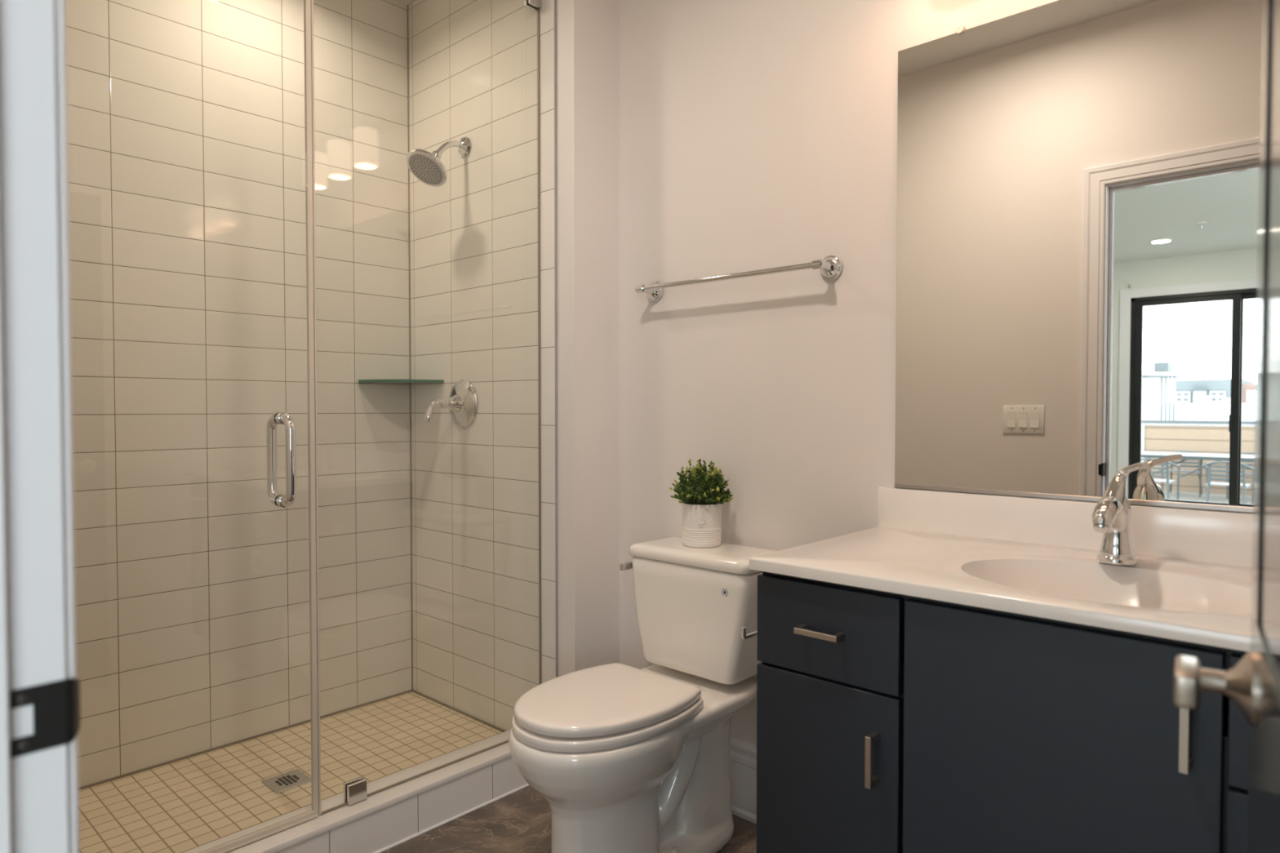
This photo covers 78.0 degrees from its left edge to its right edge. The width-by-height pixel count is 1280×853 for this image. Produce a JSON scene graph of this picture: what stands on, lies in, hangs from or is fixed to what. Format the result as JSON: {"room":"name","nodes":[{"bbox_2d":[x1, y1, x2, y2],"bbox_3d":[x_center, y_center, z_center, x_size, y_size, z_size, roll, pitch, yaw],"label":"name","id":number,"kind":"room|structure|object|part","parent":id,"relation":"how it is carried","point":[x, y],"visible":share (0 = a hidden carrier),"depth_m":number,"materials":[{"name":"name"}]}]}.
{"room":"bathroom","nodes":[
{"label":"bathroom","id":0,"kind":"room"},
{"bbox_2d":[66,0,411,787],"bbox_3d":[-1.468,-0.203,2.488,0.100,2.780,1.613,1,2,43],"label":"wall","id":1,"kind":"structure","parent":0,"point":[186,125],"depth_m":2.56,"materials":[{"name":"tile"}]},
{"bbox_2d":[79,691,502,852],"bbox_3d":[-1.135,1.120,2.291,0.699,0.144,1.498,1,2,43],"label":"floor","id":2,"kind":"structure","parent":0,"point":[183,806],"depth_m":2.36,"materials":[{"name":"tile"}]},
{"bbox_2d":[261,768,311,793],"bbox_3d":[-1.040,1.045,2.332,0.108,0.003,0.108,1,2,43],"label":"floor drain","id":3,"kind":"object","parent":2,"relation":"on","point":[295,778],"visible":0.97,"depth_m":2.33,"materials":[{"name":"silver metal"}]},
{"bbox_2d":[79,4,506,790],"bbox_3d":[-1.135,-0.270,2.258,0.699,2.636,1.498,1,2,43],"label":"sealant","id":4,"kind":"structure","parent":2,"relation":"on","point":[411,690],"depth_m":3.01,"materials":[{"name":"brown"}]},
{"bbox_2d":[395,0,415,4],"bbox_3d":[-0.262,-1.622,1.552,3.097,0.100,1.915,1,2,43],"label":"ceiling","id":5,"kind":"structure","parent":0,"point":[404,2],"depth_m":2.98,"materials":[{"name":"white paint"}]},
{"bbox_2d":[408,0,538,731],"bbox_3d":[-0.538,-0.213,2.934,0.865,2.780,0.302,1,2,43],"label":"wall","id":6,"kind":"structure","parent":0,"point":[473,64],"depth_m":2.76,"materials":[{"name":"tile"}]},
{"bbox_2d":[358,379,444,383],"bbox_3d":[-0.876,-0.165,2.889,0.227,0.010,0.221,1,2,43],"label":"corner shelf","id":7,"kind":"object","parent":6,"relation":"attached to","point":[379,381],"visible":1,"depth_m":2.85,"materials":[{"name":"green glass"}]},
{"bbox_2d":[406,136,471,186],"bbox_3d":[-0.682,-0.918,2.694,0.148,0.194,0.222,1,2,43],"label":"sprayer","id":8,"kind":"object","parent":6,"relation":"attached to","point":[428,167],"visible":1,"depth_m":2.66,"materials":[{"name":"silver metal"}]},
{"bbox_3d":[-0.660,-0.956,2.729,0.021,0.076,0.117,1,2,43],"label":"shower arm","id":9,"kind":"part","parent":8,"relation":"part of","materials":[{"name":"silver metal"}]},
{"bbox_2d":[424,379,478,426],"bbox_3d":[-0.679,-0.080,2.756,0.169,0.169,0.156,1,2,43],"label":"shower valve","id":10,"kind":"object","parent":6,"relation":"attached to","point":[462,403],"visible":1,"depth_m":2.77,"materials":[{"name":"silver metal"}]},
{"bbox_3d":[-0.709,-0.054,2.725,0.032,0.081,0.070,1,2,43],"label":"lever","id":11,"kind":"part","parent":10,"relation":"part of","materials":[{"name":"silver metal"}]},
{"bbox_2d":[380,785,756,852],"bbox_3d":[0.005,1.175,1.304,2.080,0.080,1.815,1,2,43],"label":"floor","id":12,"kind":"structure","parent":0,"point":[519,821],"depth_m":2.17,"materials":[{"name":"brown tile"}]},
{"bbox_2d":[275,756,528,852],"bbox_3d":[-0.829,1.104,2.010,0.126,0.189,1.499,1,2,43],"label":"shower curb","id":13,"kind":"object","parent":12,"relation":"on","point":[372,833],"visible":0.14,"depth_m":2.16,"materials":[{"name":"tile"}]},
{"bbox_2d":[182,729,511,852],"bbox_3d":[-0.830,0.999,2.007,0.134,0.018,1.498,1,2,43],"label":"shower curb top","id":14,"kind":"object","parent":13,"relation":"on","point":[292,836],"visible":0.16,"depth_m":2.11,"materials":[{"name":"white stone"}]},
{"bbox_2d":[198,0,318,852],"bbox_3d":[-1.069,-0.177,1.712,0.131,2.345,0.738,1,2,43],"label":"shower door","id":15,"kind":"structure","parent":14,"relation":"on","point":[277,418],"depth_m":1.97,"materials":[{"name":"clear glass"}]},
{"bbox_3d":[-0.875,0.081,1.929,0.131,0.225,0.023,1,2,43],"label":"pull handle","id":16,"kind":"part","parent":15,"relation":"part of","materials":[{"name":"silver metal"}]},
{"bbox_2d":[311,0,542,815],"bbox_3d":[-0.569,-0.189,2.256,0.029,2.346,0.738,1,2,43],"label":"glass screen","id":17,"kind":"object","parent":14,"relation":"on","point":[355,790],"visible":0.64,"depth_m":2.08,"materials":[{"name":"clear glass"}]},
{"bbox_2d":[373,783,528,852],"bbox_3d":[-0.715,1.117,2.040,0.009,0.009,1.678,1,2,43],"label":"sealant","id":18,"kind":"structure","parent":12,"relation":"on","point":[526,784],"depth_m":2.23,"materials":[{"name":"white paint"}]},
{"bbox_2d":[508,536,777,852],"bbox_3d":[-0.005,0.728,2.007,0.435,0.780,0.749,1,2,43],"label":"toilet","id":19,"kind":"object","parent":12,"relation":"on","point":[624,758],"visible":0.99,"depth_m":1.97,"materials":[{"name":"white ceramic"}]},
{"bbox_3d":[-0.099,0.682,1.892,0.361,0.022,0.440,1,2,43],"label":"seat","id":20,"kind":"part","parent":19,"relation":"part of","materials":[{"name":"white plastic"}]},
{"bbox_3d":[-0.099,0.652,1.892,0.352,0.031,0.431,1,2,43],"label":"seat lid","id":21,"kind":"part","parent":19,"relation":"part of","materials":[{"name":"white plastic"}]},
{"bbox_3d":[-0.027,0.398,2.280,0.025,0.028,0.070,1,2,43],"label":"flush lever","id":22,"kind":"part","parent":19,"relation":"part of","materials":[{"name":"silver metal"}]},
{"bbox_3d":[-0.005,0.906,2.000,0.361,0.426,0.732,1,2,43],"label":"bowl","id":23,"kind":"part","parent":19,"relation":"part of","materials":[{"name":"white ceramic"}]},
{"bbox_3d":[0.183,0.519,2.195,0.406,0.294,0.202,1,2,43],"label":"tank","id":24,"kind":"part","parent":19,"relation":"part of","materials":[{"name":"white ceramic"}]},
{"bbox_2d":[669,458,733,547],"bbox_3d":[0.175,0.211,2.223,0.177,0.243,0.178,1,2,43],"label":"potted plant","id":25,"kind":"object","parent":19,"relation":"on","point":[701,517],"visible":1,"depth_m":2.18,"materials":[{"name":"white ceramic"}]},
{"bbox_3d":[0.173,0.273,2.222,0.112,0.119,0.112,1,2,43],"label":"pot","id":26,"kind":"part","parent":25,"relation":"part of","materials":[{"name":"white ceramic"}]},
{"bbox_3d":[0.183,0.352,2.191,0.418,0.036,0.212,1,2,43],"label":"tank lid","id":27,"kind":"part","parent":19,"relation":"part of","materials":[{"name":"white ceramic"}]},
{"bbox_2d":[741,571,1248,852],"bbox_3d":[0.755,0.707,1.428,1.118,0.849,0.567,1,2,43],"label":"vanity cabinet","id":28,"kind":"object","parent":12,"relation":"on","point":[887,722],"visible":0.96,"depth_m":1.28,"materials":[{"name":"black wood"}]},
{"bbox_3d":[0.287,0.433,1.687,0.070,0.027,0.152,1,2,43],"label":"holder arm","id":29,"kind":"part","parent":28,"relation":"part of","materials":[{"name":"silver metal"}]},
{"bbox_3d":[0.328,0.379,1.450,0.088,0.011,0.032,1,2,43],"label":"bar pull","id":30,"kind":"part","parent":28,"relation":"part of","materials":[{"name":"silver metal"}]},
{"bbox_3d":[0.345,0.747,1.477,0.293,0.552,0.020,1,2,43],"label":"cabinet door","id":31,"kind":"part","parent":28,"relation":"part of","materials":[{"name":"paint"}]},
{"bbox_3d":[0.345,0.380,1.468,0.293,0.170,0.020,1,2,43],"label":"drawer","id":32,"kind":"part","parent":28,"relation":"part of","materials":[{"name":"paint"}]},
{"bbox_3d":[0.406,0.584,1.383,0.011,0.090,0.032,1,2,43],"label":"bar pull","id":33,"kind":"part","parent":28,"relation":"part of","materials":[{"name":"silver metal"}]},
{"bbox_2d":[749,487,1253,651],"bbox_3d":[0.798,0.278,1.400,1.066,0.230,0.566,1,2,43],"label":"countertop","id":34,"kind":"structure","parent":28,"relation":"on","point":[1190,580],"depth_m":1.51,"materials":[{"name":"white stone"}]},
{"bbox_2d":[1091,462,1149,564],"bbox_3d":[0.887,0.161,1.457,0.086,0.194,0.167,1,2,34],"label":"faucet","id":35,"kind":"object","parent":34,"relation":"on","point":[1111,517],"visible":1,"depth_m":1.48,"materials":[{"name":"silver metal"}]},
{"bbox_3d":[0.864,0.158,1.455,0.037,0.058,0.136,1,2,43],"label":"spout","id":36,"kind":"part","parent":35,"relation":"part of","materials":[{"name":"silver metal"}]},
{"bbox_3d":[0.910,0.113,1.475,0.078,0.099,0.080,1,2,43],"label":"lever","id":37,"kind":"part","parent":35,"relation":"part of","materials":[{"name":"silver metal"}]},
{"bbox_3d":[0.622,0.665,1.220,0.442,0.728,0.020,1,2,43],"label":"cabinet door","id":38,"kind":"part","parent":28,"relation":"part of","materials":[{"name":"paint"}]},
{"bbox_3d":[0.740,0.418,1.072,0.011,0.096,0.032,1,2,43],"label":"bar pull","id":39,"kind":"part","parent":28,"relation":"part of","materials":[{"name":"silver metal"}]},
{"bbox_3d":[0.894,0.761,0.972,0.284,0.547,0.020,1,2,43],"label":"cabinet door","id":40,"kind":"part","parent":28,"relation":"part of","materials":[{"name":"paint"}]},
{"bbox_3d":[0.894,0.394,0.964,0.284,0.174,0.020,1,2,43],"label":"drawer","id":41,"kind":"part","parent":28,"relation":"part of","materials":[{"name":"paint"}]},
{"bbox_2d":[556,0,619,676],"bbox_3d":[-0.164,-0.204,2.525,0.083,2.780,0.198,1,2,43],"label":"wall","id":42,"kind":"structure","parent":0,"point":[588,31],"depth_m":2.47,"materials":[{"name":"white paint"}]},
{"bbox_2d":[539,0,555,683],"bbox_3d":[-0.225,-0.245,2.577,0.078,2.700,0.203,1,2,43],"label":"trim","id":43,"kind":"structure","parent":42,"relation":"attached to","point":[547,300],"depth_m":2.50,"materials":[{"name":"tile"}]},
{"bbox_2d":[554,0,558,677],"bbox_3d":[-0.262,-0.307,2.475,0.005,2.572,0.010,1,2,43],"label":"strip","id":44,"kind":"object","parent":42,"relation":"attached to","point":[555,1],"visible":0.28,"depth_m":2.47,"materials":[{"name":"grey"}]},
{"bbox_2d":[619,0,1253,745],"bbox_3d":[0.707,-0.190,1.927,2.131,2.780,0.100,1,2,43],"label":"wall","id":45,"kind":"structure","parent":0,"point":[754,135],"depth_m":2.19,"materials":[{"name":"white paint"}]},
{"bbox_2d":[635,255,842,301],"bbox_3d":[0.245,-0.415,2.223,0.672,0.064,0.080,1,2,43],"label":"towel bar","id":46,"kind":"object","parent":45,"relation":"attached to","point":[830,268],"visible":1,"depth_m":2.12,"materials":[{"name":"silver metal"}]},
{"bbox_3d":[0.030,-0.420,2.438,0.064,0.064,0.056,1,2,43],"label":"post","id":47,"kind":"part","parent":46,"relation":"part of","materials":[{"name":"silver metal"}]},
{"bbox_3d":[0.478,-0.410,2.027,0.064,0.064,0.056,1,2,43],"label":"post","id":48,"kind":"part","parent":46,"relation":"part of","materials":[{"name":"silver metal"}]},
{"bbox_2d":[729,736,756,824],"bbox_3d":[0.260,1.006,2.285,0.906,0.212,0.019,1,2,43],"label":"baseboard","id":49,"kind":"structure","parent":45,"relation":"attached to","point":[743,755],"depth_m":2.25,"materials":[{"name":"white paint"}]},
{"bbox_2d":[877,487,1253,566],"bbox_3d":[0.985,0.208,1.601,1.066,0.098,0.015,1,2,43],"label":"backsplash","id":50,"kind":"structure","parent":45,"relation":"attached to","point":[1194,535],"depth_m":1.68,"materials":[{"name":"stone"}]},
{"bbox_2d":[894,0,1262,512],"bbox_3d":[0.987,-0.378,1.589,0.988,1.070,0.012,1,2,43],"label":"vanity mirror","id":51,"kind":"object","parent":45,"relation":"attached to","point":[1077,180],"visible":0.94,"depth_m":1.65,"materials":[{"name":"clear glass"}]},
{"bbox_3d":[-0.567,-0.160,0.643,2.070,2.780,0.115,1,2,43],"label":"wall door","id":52,"kind":"structure","parent":0,"visible":0},
{"bbox_2d":[0,0,80,852],"bbox_3d":[-0.204,0.100,0.326,0.950,2.115,0.134,1,2,43],"label":"door frame","id":53,"kind":"structure","parent":52,"relation":"attached to","point":[40,712],"depth_m":0.62,"materials":[{"name":"white paint"}]},
{"bbox_3d":[-0.469,0.229,0.625,0.012,0.052,0.054,1,1,27],"label":"strike plate","id":54,"kind":"part","parent":53,"relation":"part of","materials":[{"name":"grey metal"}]},
{"bbox_2d":[1173,0,1279,852],"bbox_3d":[0.333,0.133,0.417,0.091,2.020,0.770,1,2,35],"label":"door","id":55,"kind":"structure","parent":53,"relation":"attached to","point":[1253,684],"depth_m":0.63,"materials":[{"name":"grey wood"}]},
{"bbox_3d":[0.471,0.220,0.681,0.018,0.029,0.066,1,2,35],"label":"lever","id":56,"kind":"part","parent":55,"relation":"part of","materials":[{"name":"silver metal"}]},
{"bbox_3d":[0.501,0.221,0.684,0.048,0.062,0.062,1,2,35],"label":"lever handle","id":57,"kind":"part","parent":55,"relation":"part of","materials":[{"name":"silver metal"}]},
{"bbox_3d":[0.353,0.134,0.397,0.035,2.020,0.760,1,2,35],"label":"frame","id":58,"kind":"part","parent":55,"relation":"part of","materials":[{"name":"black paint"}]},
{"bbox_3d":[0.353,-0.294,0.387,0.031,0.930,0.610,1,2,35],"label":"panel","id":59,"kind":"part","parent":55,"relation":"part of","materials":[{"name":"black paint"}]}
]}

